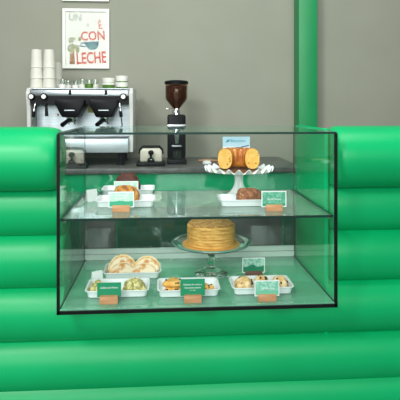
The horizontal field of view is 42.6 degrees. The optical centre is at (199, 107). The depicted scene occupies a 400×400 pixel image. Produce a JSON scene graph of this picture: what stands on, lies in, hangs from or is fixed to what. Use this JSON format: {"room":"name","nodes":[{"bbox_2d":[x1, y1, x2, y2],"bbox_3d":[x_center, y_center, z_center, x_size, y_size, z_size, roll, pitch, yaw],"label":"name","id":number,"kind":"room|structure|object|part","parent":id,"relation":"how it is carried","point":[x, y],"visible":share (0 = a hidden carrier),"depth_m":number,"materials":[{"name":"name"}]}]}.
{"room":"cafe","nodes":[
{"label":"cafe","id":0,"kind":"room"},
{"bbox_2d":[0,0,399,162],"bbox_3d":[0.240,-0.300,3.736,10.000,3.200,0.120,0,0,-4],"label":"wall","id":1,"kind":"structure","parent":0,"point":[235,57],"depth_m":3.67,"materials":[{"name":"paint"}]},
{"bbox_2d":[62,8,108,68],"bbox_3d":[-0.797,-0.485,3.590,0.322,0.417,0.022,0,0,-4],"label":"framed poster","id":2,"kind":"object","parent":1,"relation":"attached to","point":[85,32],"visible":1,"depth_m":3.59,"materials":[{"name":"white paper"}]},
{"bbox_2d":[62,0,108,1],"bbox_3d":[-0.799,-0.956,3.590,0.322,0.417,0.022,0,0,-4],"label":"picture frame","id":3,"kind":"object","parent":1,"relation":"attached to","point":[62,0],"visible":1,"depth_m":3.59,"materials":[{"name":"white"}]},
{"bbox_2d":[294,0,316,163],"bbox_3d":[0.749,-0.300,3.641,0.131,3.200,0.139,0,0,-4],"label":"column","id":4,"kind":"structure","parent":1,"relation":"attached to","point":[305,11],"depth_m":3.57,"materials":[{"name":"paint"}]},
{"bbox_3d":[0.454,1.350,0.668,10.000,0.100,6.270,0,0,-4],"label":"floor","id":5,"kind":"structure","parent":0,"visible":0},
{"bbox_2d":[64,157,295,285],"bbox_3d":[-1.019,0.825,3.247,3.220,0.950,0.670,0,0,-4],"label":"countertop","id":6,"kind":"structure","parent":5,"relation":"on","point":[191,176],"depth_m":3.00,"materials":[{"name":"stone"}]},
{"bbox_3d":[-0.933,0.890,2.952,0.530,0.620,0.019,0,0,-4],"label":"cabinet door","id":7,"kind":"part","parent":6,"relation":"part of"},
{"bbox_2d":[66,147,89,168],"bbox_3d":[-0.744,0.290,3.003,0.176,0.121,0.134,0,0,-4],"label":"station","id":8,"kind":"object","parent":6,"relation":"on","point":[75,156],"visible":0.86,"depth_m":2.99,"materials":[{"name":"black plastic"}]},
{"bbox_3d":[-0.741,0.290,2.962,0.044,0.072,0.044,0,0,-4],"label":"tamper knob","id":9,"kind":"part","parent":8,"relation":"part of","materials":[{"name":"black plastic"}]},
{"bbox_2d":[66,162,89,168],"bbox_3d":[-0.744,0.337,3.003,0.176,0.026,0.134,0,0,-4],"label":"tray","id":10,"kind":"object","parent":8,"relation":"on","point":[69,165],"depth_m":2.94,"materials":[{"name":"black plastic"}]},
{"bbox_2d":[26,88,135,164],"bbox_3d":[-0.739,0.114,3.244,0.641,0.473,0.505,0,0,-4],"label":"espresso machine","id":11,"kind":"object","parent":6,"relation":"on","point":[64,109],"visible":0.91,"depth_m":3.11,"materials":[{"name":"metal"}]},
{"bbox_3d":[-1.050,0.074,3.279,0.024,0.394,0.391,0,0,-4],"label":"panel","id":12,"kind":"part","parent":11,"relation":"part of","materials":[{"name":"silver metal"}]},
{"bbox_2d":[30,78,42,87],"bbox_3d":[-1.005,-0.173,3.158,0.086,0.118,0.086,0,0,-4],"label":"paper cup","id":13,"kind":"object","parent":11,"relation":"on","point":[34,82],"visible":0.41,"depth_m":3.12,"materials":[{"name":"white paper"}]},
{"bbox_2d":[30,68,42,78],"bbox_3d":[-1.005,-0.239,3.158,0.082,0.118,0.082,0,0,-4],"label":"paper cup","id":14,"kind":"object","parent":13,"relation":"on","point":[35,72],"visible":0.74,"depth_m":3.13,"materials":[{"name":"white paper"}]},
{"bbox_2d":[30,49,42,67],"bbox_3d":[-1.005,-0.302,3.158,0.078,0.112,0.078,0,0,-4],"label":"paper cup","id":15,"kind":"object","parent":14,"relation":"on","point":[36,54],"visible":0.88,"depth_m":3.13,"materials":[{"name":"white paper"}]},
{"bbox_3d":[-0.922,0.007,3.095,0.022,0.086,0.044,0,0,-4],"label":"water spout","id":16,"kind":"part","parent":11,"relation":"part of","materials":[{"name":"black plastic"}]},
{"bbox_2d":[43,78,55,87],"bbox_3d":[-0.929,-0.173,3.163,0.086,0.118,0.086,0,0,-4],"label":"paper cup","id":17,"kind":"object","parent":11,"relation":"on","point":[47,82],"visible":0.46,"depth_m":3.13,"materials":[{"name":"white paper"}]},
{"bbox_2d":[43,68,55,78],"bbox_3d":[-0.929,-0.239,3.163,0.082,0.118,0.082,0,0,-4],"label":"paper cup","id":18,"kind":"object","parent":17,"relation":"on","point":[47,72],"visible":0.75,"depth_m":3.13,"materials":[{"name":"white paper"}]},
{"bbox_2d":[43,49,55,67],"bbox_3d":[-0.929,-0.302,3.163,0.078,0.112,0.078,0,0,-4],"label":"paper cup","id":19,"kind":"object","parent":18,"relation":"on","point":[49,54],"visible":0.87,"depth_m":3.13,"materials":[{"name":"white paper"}]},
{"bbox_2d":[56,80,61,87],"bbox_3d":[-0.927,-0.173,3.303,0.086,0.118,0.086,0,0,-4],"label":"paper cup","id":20,"kind":"object","parent":11,"relation":"on","point":[58,82],"visible":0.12,"depth_m":3.27,"materials":[{"name":"white paper"}]},
{"bbox_2d":[55,62,61,79],"bbox_3d":[-0.927,-0.236,3.303,0.082,0.112,0.082,0,0,-4],"label":"paper cup","id":21,"kind":"object","parent":20,"relation":"on","point":[58,70],"visible":0.49,"depth_m":3.28,"materials":[{"name":"white paper"}]},
{"bbox_2d":[58,79,66,87],"bbox_3d":[-0.844,-0.145,3.149,0.048,0.062,0.048,0,0,-4],"label":"glass tumbler","id":22,"kind":"object","parent":11,"relation":"on","point":[60,85],"visible":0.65,"depth_m":3.13,"materials":[{"name":"white glass"}]},
{"bbox_3d":[-0.795,0.086,3.051,0.027,0.050,0.128,0,0,7],"label":"handle","id":23,"kind":"part","parent":11,"relation":"part of","materials":[{"name":"black plastic"}]},
{"bbox_2d":[30,88,128,89],"bbox_3d":[-0.742,-0.116,3.289,0.591,0.011,0.355,0,0,-4],"label":"rail","id":24,"kind":"object","parent":11,"relation":"on","point":[30,88],"depth_m":3.11,"materials":[{"name":"metal"}]},
{"bbox_2d":[37,105,128,135],"bbox_3d":[-0.742,0.085,3.289,0.591,0.232,0.015,0,0,-4],"label":"backsplash","id":25,"kind":"structure","parent":11,"relation":"on","point":[87,119],"depth_m":3.28,"materials":[{"name":"metal"}]},
{"bbox_2d":[84,83,93,87],"bbox_3d":[-0.682,-0.143,3.150,0.058,0.058,0.058,0,0,-4],"label":"glass tumbler","id":26,"kind":"object","parent":11,"relation":"on","point":[86,85],"visible":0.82,"depth_m":3.13,"materials":[{"name":"green glass"}]},
{"bbox_2d":[65,137,128,152],"bbox_3d":[-0.735,0.228,3.192,0.591,0.086,0.210,0,0,-4],"label":"drip tray","id":27,"kind":"object","parent":11,"relation":"on","point":[90,144],"depth_m":3.10,"materials":[{"name":"metal"}]},
{"bbox_2d":[65,136,128,138],"bbox_3d":[-0.735,0.183,3.189,0.571,0.004,0.185,0,0,-4],"label":"grille","id":28,"kind":"object","parent":11,"relation":"attached to","point":[66,137],"depth_m":3.14,"materials":[{"name":"silver metal"}]},
{"bbox_3d":[-0.594,0.086,3.065,0.027,0.050,0.128,0,0,7],"label":"handle","id":29,"kind":"part","parent":11,"relation":"part of","materials":[{"name":"black plastic"}]},
{"bbox_2d":[102,83,114,87],"bbox_3d":[-0.567,-0.134,3.178,0.084,0.040,0.084,0,0,-4],"label":"coffee cup","id":30,"kind":"object","parent":11,"relation":"on","point":[104,85],"visible":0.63,"depth_m":3.15,"materials":[{"name":"ceramic"}]},
{"bbox_2d":[102,78,114,82],"bbox_3d":[-0.567,-0.167,3.178,0.084,0.036,0.084,0,0,-4],"label":"coffee cup","id":31,"kind":"object","parent":30,"relation":"on","point":[104,80],"visible":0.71,"depth_m":3.15,"materials":[{"name":"white ceramic"}]},
{"bbox_2d":[115,82,128,87],"bbox_3d":[-0.484,-0.136,3.184,0.084,0.044,0.084,0,0,-4],"label":"coffee cup","id":32,"kind":"object","parent":11,"relation":"on","point":[118,84],"visible":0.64,"depth_m":3.15,"materials":[{"name":"white ceramic"}]},
{"bbox_2d":[115,76,128,81],"bbox_3d":[-0.484,-0.175,3.184,0.082,0.046,0.082,0,0,-4],"label":"coffee cup","id":33,"kind":"object","parent":32,"relation":"on","point":[118,78],"visible":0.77,"depth_m":3.15,"materials":[{"name":"white ceramic"}]},
{"bbox_3d":[-0.435,0.074,3.322,0.024,0.394,0.391,0,0,-4],"label":"panel","id":34,"kind":"part","parent":11,"relation":"part of","materials":[{"name":"silver metal"}]},
{"bbox_3d":[-0.574,0.890,2.977,0.170,0.620,0.019,0,0,-4],"label":"cabinet door","id":35,"kind":"part","parent":6,"relation":"part of","materials":[{"name":"grey metal"}]},
{"bbox_2d":[136,145,165,166],"bbox_3d":[-0.299,0.290,3.130,0.176,0.121,0.134,0,0,-4],"label":"station","id":36,"kind":"object","parent":6,"relation":"on","point":[150,155],"visible":1,"depth_m":3.11,"materials":[{"name":"black plastic"}]},
{"bbox_3d":[-0.296,0.290,3.089,0.044,0.072,0.044,0,0,-4],"label":"tamper knob","id":37,"kind":"part","parent":36,"relation":"part of","materials":[{"name":"black plastic"}]},
{"bbox_2d":[136,160,165,166],"bbox_3d":[-0.299,0.337,3.130,0.176,0.026,0.134,0,0,-4],"label":"tray","id":38,"kind":"object","parent":36,"relation":"on","point":[140,163],"depth_m":3.07,"materials":[{"name":"black plastic"}]},
{"bbox_3d":[-0.180,0.890,3.004,0.600,0.620,0.019,0,0,-4],"label":"cabinet door","id":39,"kind":"part","parent":6,"relation":"part of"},
{"bbox_2d":[164,80,187,163],"bbox_3d":[-0.150,0.086,3.276,0.154,0.529,0.197,0,0,-4],"label":"coffee grinder","id":40,"kind":"object","parent":6,"relation":"on","point":[176,92],"visible":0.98,"depth_m":3.25,"materials":[{"name":"black plastic"}]},
{"bbox_3d":[-0.151,-0.166,3.297,0.154,0.026,0.154,0,0,-4],"label":"hopper lid","id":41,"kind":"part","parent":40,"relation":"part of","materials":[{"name":"black plastic"}]},
{"bbox_3d":[-0.147,0.185,3.231,0.036,0.079,0.053,0,0,-4],"label":"dosing spout","id":42,"kind":"part","parent":40,"relation":"part of","materials":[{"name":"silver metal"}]},
{"bbox_2d":[203,160,211,163],"bbox_3d":[0.045,0.338,3.212,0.059,0.023,0.050,0,0,-4],"label":"crumpled cloth","id":43,"kind":"object","parent":6,"relation":"on","point":[205,161],"visible":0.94,"depth_m":3.19,"materials":[{"name":"white fabric"}]},
{"bbox_2d":[199,159,217,161],"bbox_3d":[0.069,0.338,3.291,0.155,0.022,0.020,0,0,2],"label":"brush","id":44,"kind":"object","parent":6,"relation":"on","point":[201,160],"visible":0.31,"depth_m":3.29,"materials":[{"name":"brown wood"}]},
{"bbox_3d":[0.309,0.890,3.038,0.360,0.620,0.019,0,0,-4],"label":"cabinet door","id":45,"kind":"part","parent":6,"relation":"part of","materials":[{"name":"grey metal"}]},
{"bbox_3d":[0.543,0.890,3.055,0.090,0.620,0.019,0,0,-4],"label":"cabinet door","id":46,"kind":"part","parent":6,"relation":"part of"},
{"bbox_2d":[0,125,399,399],"bbox_3d":[0.043,0.687,2.246,3.600,1.227,0.606,0,0,-4],"label":"counter","id":47,"kind":"object","parent":5,"relation":"on","point":[350,350],"depth_m":2.04,"materials":[{"name":"green plastic"}]},
{"bbox_2d":[57,126,337,314],"bbox_3d":[-0.023,0.421,2.222,1.044,0.664,0.645,0,0,-4],"label":"display case","id":48,"kind":"object","parent":47,"relation":"on","point":[271,250],"visible":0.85,"depth_m":1.94,"materials":[{"name":"clear glass"}]},
{"bbox_3d":[-0.517,0.423,1.871,0.010,0.655,0.012,0,0,-4],"label":"corner trim","id":49,"kind":"part","parent":48,"relation":"part of","materials":[{"name":"black metal"}]},
{"bbox_3d":[-0.533,0.734,2.188,0.004,0.003,0.620,0,0,-4],"label":"trim","id":50,"kind":"part","parent":48,"relation":"part of","materials":[{"name":"black metal"}]},
{"bbox_2d":[85,189,96,201],"bbox_3d":[-0.476,0.383,2.251,0.050,0.051,0.025,0,0,-38],"label":"folded card","id":51,"kind":"object","parent":48,"relation":"on","point":[91,195],"visible":0.86,"depth_m":2.24,"materials":[{"name":"white paper"}]},
{"bbox_2d":[91,270,102,278],"bbox_3d":[-0.438,0.714,2.179,0.046,0.043,0.025,0,0,-33],"label":"folded card","id":52,"kind":"object","parent":48,"relation":"on","point":[96,274],"visible":0.64,"depth_m":2.17,"materials":[{"name":"white paper"}]},
{"bbox_2d":[97,282,120,304],"bbox_3d":[-0.343,0.698,1.931,0.090,0.074,0.024,0,0,-4],"label":"price sign","id":53,"kind":"object","parent":48,"relation":"on","point":[108,293],"visible":1,"depth_m":1.94,"materials":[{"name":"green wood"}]},
{"bbox_2d":[85,278,149,297],"bbox_3d":[-0.326,0.720,2.053,0.250,0.030,0.150,0,0,-4],"label":"baking tray","id":54,"kind":"object","parent":48,"relation":"on","point":[124,293],"visible":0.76,"depth_m":2.00,"materials":[{"name":"ceramic"}]},
{"bbox_2d":[90,280,102,290],"bbox_3d":[-0.410,0.710,2.050,0.071,0.042,0.078,0,0,-4],"label":"cookie","id":55,"kind":"object","parent":54,"relation":"on","point":[93,287],"visible":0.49,"depth_m":2.03,"materials":[{"name":"food"}]},
{"bbox_2d":[123,277,145,289],"bbox_3d":[-0.262,0.705,2.063,0.100,0.051,0.089,0,0,-4],"label":"cookie","id":56,"kind":"object","parent":54,"relation":"on","point":[136,283],"visible":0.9,"depth_m":2.04,"materials":[{"name":"food"}]},
{"bbox_2d":[108,191,133,211],"bbox_3d":[-0.310,0.368,2.018,0.100,0.079,0.022,0,0,-4],"label":"price sign","id":57,"kind":"object","parent":48,"relation":"on","point":[118,201],"visible":1,"depth_m":2.02,"materials":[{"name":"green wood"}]},
{"bbox_2d":[95,194,155,207],"bbox_3d":[-0.312,0.393,2.166,0.250,0.030,0.150,0,0,-4],"label":"baking tray","id":58,"kind":"object","parent":48,"relation":"on","point":[145,200],"visible":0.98,"depth_m":2.11,"materials":[{"name":"ceramic"}]},
{"bbox_2d":[113,185,139,200],"bbox_3d":[-0.315,0.365,2.171,0.119,0.078,0.093,0,0,-4],"label":"cake","id":59,"kind":"object","parent":58,"relation":"on","point":[123,188],"visible":0.29,"depth_m":2.15,"materials":[{"name":"food"}]},
{"bbox_2d":[114,181,137,189],"bbox_3d":[-0.329,0.367,2.286,0.108,0.082,0.022,0,0,-4],"label":"price sign","id":60,"kind":"object","parent":48,"relation":"on","point":[116,183],"visible":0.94,"depth_m":2.28,"materials":[{"name":"white paper"}]},
{"bbox_2d":[101,185,154,194],"bbox_3d":[-0.340,0.393,2.445,0.250,0.030,0.150,0,0,-4],"label":"baking tray","id":61,"kind":"object","parent":48,"relation":"on","point":[145,189],"visible":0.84,"depth_m":2.44,"materials":[{"name":"ceramic"}]},
{"bbox_2d":[116,172,140,189],"bbox_3d":[-0.344,0.355,2.446,0.123,0.097,0.103,0,0,-4],"label":"chocolate cake","id":62,"kind":"object","parent":61,"relation":"on","point":[129,176],"visible":0.33,"depth_m":2.42,"materials":[{"name":"brown food"}]},
{"bbox_2d":[103,262,160,277],"bbox_3d":[-0.297,0.720,2.268,0.250,0.030,0.150,0,0,-4],"label":"baking tray","id":63,"kind":"object","parent":48,"relation":"on","point":[107,274],"visible":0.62,"depth_m":2.20,"materials":[{"name":"ceramic"}]},
{"bbox_2d":[109,262,133,272],"bbox_3d":[-0.342,0.711,2.273,0.120,0.046,0.044,0,0,-7],"label":"flatbread","id":64,"kind":"object","parent":63,"relation":"on","point":[122,267],"visible":0.95,"depth_m":2.26,"materials":[{"name":"beige food"}]},
{"bbox_2d":[108,254,134,271],"bbox_3d":[-0.349,0.697,2.309,0.132,0.070,0.046,0,0,-10],"label":"flatbread","id":65,"kind":"object","parent":63,"relation":"on","point":[119,258],"visible":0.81,"depth_m":2.30,"materials":[{"name":"beige food"}]},
{"bbox_2d":[132,263,156,272],"bbox_3d":[-0.248,0.713,2.278,0.119,0.042,0.043,0,0,-1],"label":"flatbread","id":66,"kind":"object","parent":63,"relation":"on","point":[142,267],"visible":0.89,"depth_m":2.27,"materials":[{"name":"beige food"}]},
{"bbox_2d":[135,255,159,270],"bbox_3d":[-0.238,0.701,2.313,0.128,0.062,0.043,0,0,2],"label":"flatbread","id":67,"kind":"object","parent":63,"relation":"on","point":[152,260],"visible":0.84,"depth_m":2.31,"materials":[{"name":"beige food"}]},
{"bbox_2d":[157,277,220,296],"bbox_3d":[-0.047,0.720,2.060,0.250,0.030,0.150,0,0,-4],"label":"baking tray","id":68,"kind":"object","parent":48,"relation":"on","point":[214,281],"visible":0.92,"depth_m":2.02,"materials":[{"name":"ceramic"}]},
{"bbox_2d":[164,287,179,289],"bbox_3d":[-0.108,0.719,2.054,0.077,0.024,0.079,0,0,-10],"label":"scone","id":69,"kind":"object","parent":68,"relation":"on","point":[166,288],"visible":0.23,"depth_m":2.02,"materials":[{"name":"yellow food"}]},
{"bbox_2d":[163,277,180,286],"bbox_3d":[-0.105,0.696,2.057,0.076,0.028,0.080,0,0,12],"label":"scone","id":70,"kind":"object","parent":69,"relation":"on","point":[174,281],"visible":0.87,"depth_m":2.02,"materials":[{"name":"food"}]},
{"bbox_2d":[205,283,213,288],"bbox_3d":[0.015,0.719,2.063,0.068,0.024,0.069,0,0,-33],"label":"scone","id":71,"kind":"object","parent":68,"relation":"on","point":[207,286],"visible":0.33,"depth_m":2.05,"materials":[{"name":"yellow food"}]},
{"bbox_3d":[-0.045,0.698,2.529,1.026,0.022,0.015,0,0,-4],"label":"rail","id":72,"kind":"part","parent":48,"relation":"part of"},
{"bbox_3d":[-0.044,0.723,2.525,1.026,0.024,0.023,0,0,-4],"label":"rail","id":73,"kind":"part","parent":48,"relation":"part of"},
{"bbox_2d":[180,279,204,302],"bbox_3d":[-0.027,0.693,1.943,0.093,0.084,0.024,0,0,-4],"label":"price sign","id":74,"kind":"object","parent":48,"relation":"on","point":[192,290],"visible":1,"depth_m":1.95,"materials":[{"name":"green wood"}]},
{"bbox_3d":[-0.023,0.093,2.224,1.038,0.006,0.640,0,0,-4],"label":"pane","id":75,"kind":"part","parent":48,"relation":"part of","materials":[{"name":"clear glass"}]},
{"bbox_3d":[-0.001,0.747,1.906,1.044,0.012,0.010,0,0,-4],"label":"trim","id":76,"kind":"part","parent":48,"relation":"part of","materials":[{"name":"black metal"}]},
{"bbox_2d":[172,234,250,277],"bbox_3d":[0.050,0.662,2.275,0.349,0.147,0.349,0,0,-4],"label":"glass cake stand","id":77,"kind":"object","parent":48,"relation":"on","point":[210,270],"visible":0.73,"depth_m":2.25,"materials":[{"name":"teal"}]},
{"bbox_2d":[182,219,239,250],"bbox_3d":[0.049,0.551,2.275,0.254,0.100,0.254,0,0,-4],"label":"cake","id":78,"kind":"object","parent":77,"relation":"on","point":[202,234],"visible":0.98,"depth_m":2.19,"materials":[{"name":"sponge cake"},{"name":"cream"}]},
{"bbox_3d":[0.050,0.599,2.275,0.346,0.019,0.346,0,0,-4],"label":"plate","id":79,"kind":"part","parent":77,"relation":"part of","materials":[{"name":"clear glass"}]},
{"bbox_2d":[204,163,273,193],"bbox_3d":[0.179,0.337,2.366,0.320,0.142,0.317,0,0,-4],"label":"cake stand","id":80,"kind":"object","parent":48,"relation":"on","point":[238,175],"visible":0.65,"depth_m":2.34,"materials":[{"name":"white ceramic"}]},
{"bbox_2d":[223,137,249,147],"bbox_3d":[0.175,0.212,2.471,0.132,0.148,0.020,0,0,-4],"label":"card","id":81,"kind":"object","parent":80,"relation":"on","point":[230,142],"visible":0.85,"depth_m":2.47,"materials":[{"name":"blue paper"}]},
{"bbox_2d":[216,147,260,172],"bbox_3d":[0.178,0.237,2.368,0.208,0.102,0.208,0,0,0],"label":"bundt cake","id":82,"kind":"object","parent":80,"relation":"on","point":[233,159],"visible":0.96,"depth_m":2.36,"materials":[{"name":"food"}]},
{"bbox_3d":[0.179,0.281,2.366,0.320,0.031,0.317,0,0,-4],"label":"plate","id":83,"kind":"part","parent":80,"relation":"part of","materials":[{"name":"white ceramic"}]},
{"bbox_2d":[217,194,260,206],"bbox_3d":[0.201,0.393,2.188,0.250,0.030,0.150,0,0,-4],"label":"baking tray","id":84,"kind":"object","parent":48,"relation":"on","point":[226,200],"visible":0.49,"depth_m":2.12,"materials":[{"name":"ceramic"}]},
{"bbox_2d":[236,188,260,199],"bbox_3d":[0.208,0.371,2.188,0.112,0.065,0.080,0,0,-4],"label":"loaf","id":85,"kind":"object","parent":84,"relation":"on","point":[242,193],"visible":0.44,"depth_m":2.16,"materials":[{"name":"brown food"}]},
{"bbox_2d":[242,257,264,275],"bbox_3d":[0.235,0.696,2.253,0.100,0.078,0.022,0,0,-4],"label":"price sign","id":86,"kind":"object","parent":48,"relation":"on","point":[250,266],"visible":0.84,"depth_m":2.25,"materials":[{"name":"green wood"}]},
{"bbox_2d":[228,275,293,294],"bbox_3d":[0.246,0.720,2.087,0.250,0.030,0.150,0,0,-4],"label":"baking tray","id":87,"kind":"object","parent":48,"relation":"on","point":[240,291],"visible":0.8,"depth_m":2.03,"materials":[{"name":"ceramic"}]},
{"bbox_2d":[234,276,253,287],"bbox_3d":[0.178,0.708,2.087,0.079,0.045,0.084,0,0,-4],"label":"cookie","id":88,"kind":"object","parent":87,"relation":"on","point":[242,281],"visible":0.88,"depth_m":2.06,"materials":[{"name":"beige food"}]},
{"bbox_2d":[254,275,267,279],"bbox_3d":[0.253,0.708,2.102,0.062,0.045,0.071,0,0,-4],"label":"cookie","id":89,"kind":"object","parent":87,"relation":"on","point":[259,277],"visible":0.37,"depth_m":2.09,"materials":[{"name":"beige food"}]},
{"bbox_2d":[273,275,287,286],"bbox_3d":[0.327,0.708,2.097,0.065,0.045,0.076,0,0,-4],"label":"cookie","id":90,"kind":"object","parent":87,"relation":"on","point":[283,282],"visible":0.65,"depth_m":2.07,"materials":[{"name":"beige food"}]},
{"bbox_2d":[254,280,278,301],"bbox_3d":[0.255,0.696,1.957,0.096,0.078,0.022,0,0,-4],"label":"price sign","id":91,"kind":"object","parent":48,"relation":"on","point":[265,290],"visible":1,"depth_m":1.95,"materials":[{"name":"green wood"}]},
{"bbox_2d":[261,191,285,211],"bbox_3d":[0.293,0.368,2.033,0.100,0.079,0.022,0,0,-4],"label":"price sign","id":92,"kind":"object","parent":48,"relation":"on","point":[271,200],"visible":1,"depth_m":2.03,"materials":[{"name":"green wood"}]},
{"bbox_3d":[0.470,0.415,2.578,0.003,0.639,0.003,0,0,-4],"label":"corner trim","id":93,"kind":"part","parent":48,"relation":"part of","materials":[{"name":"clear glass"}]},
{"bbox_3d":[0.486,0.734,2.259,0.004,0.003,0.620,0,0,-4],"label":"trim","id":94,"kind":"part","parent":48,"relation":"part of","materials":[{"name":"clear glass"}]},
{"bbox_3d":[0.514,0.423,1.943,0.010,0.655,0.012,0,0,-4],"label":"corner trim","id":95,"kind":"part","parent":48,"relation":"part of","materials":[{"name":"black metal"}]}
]}

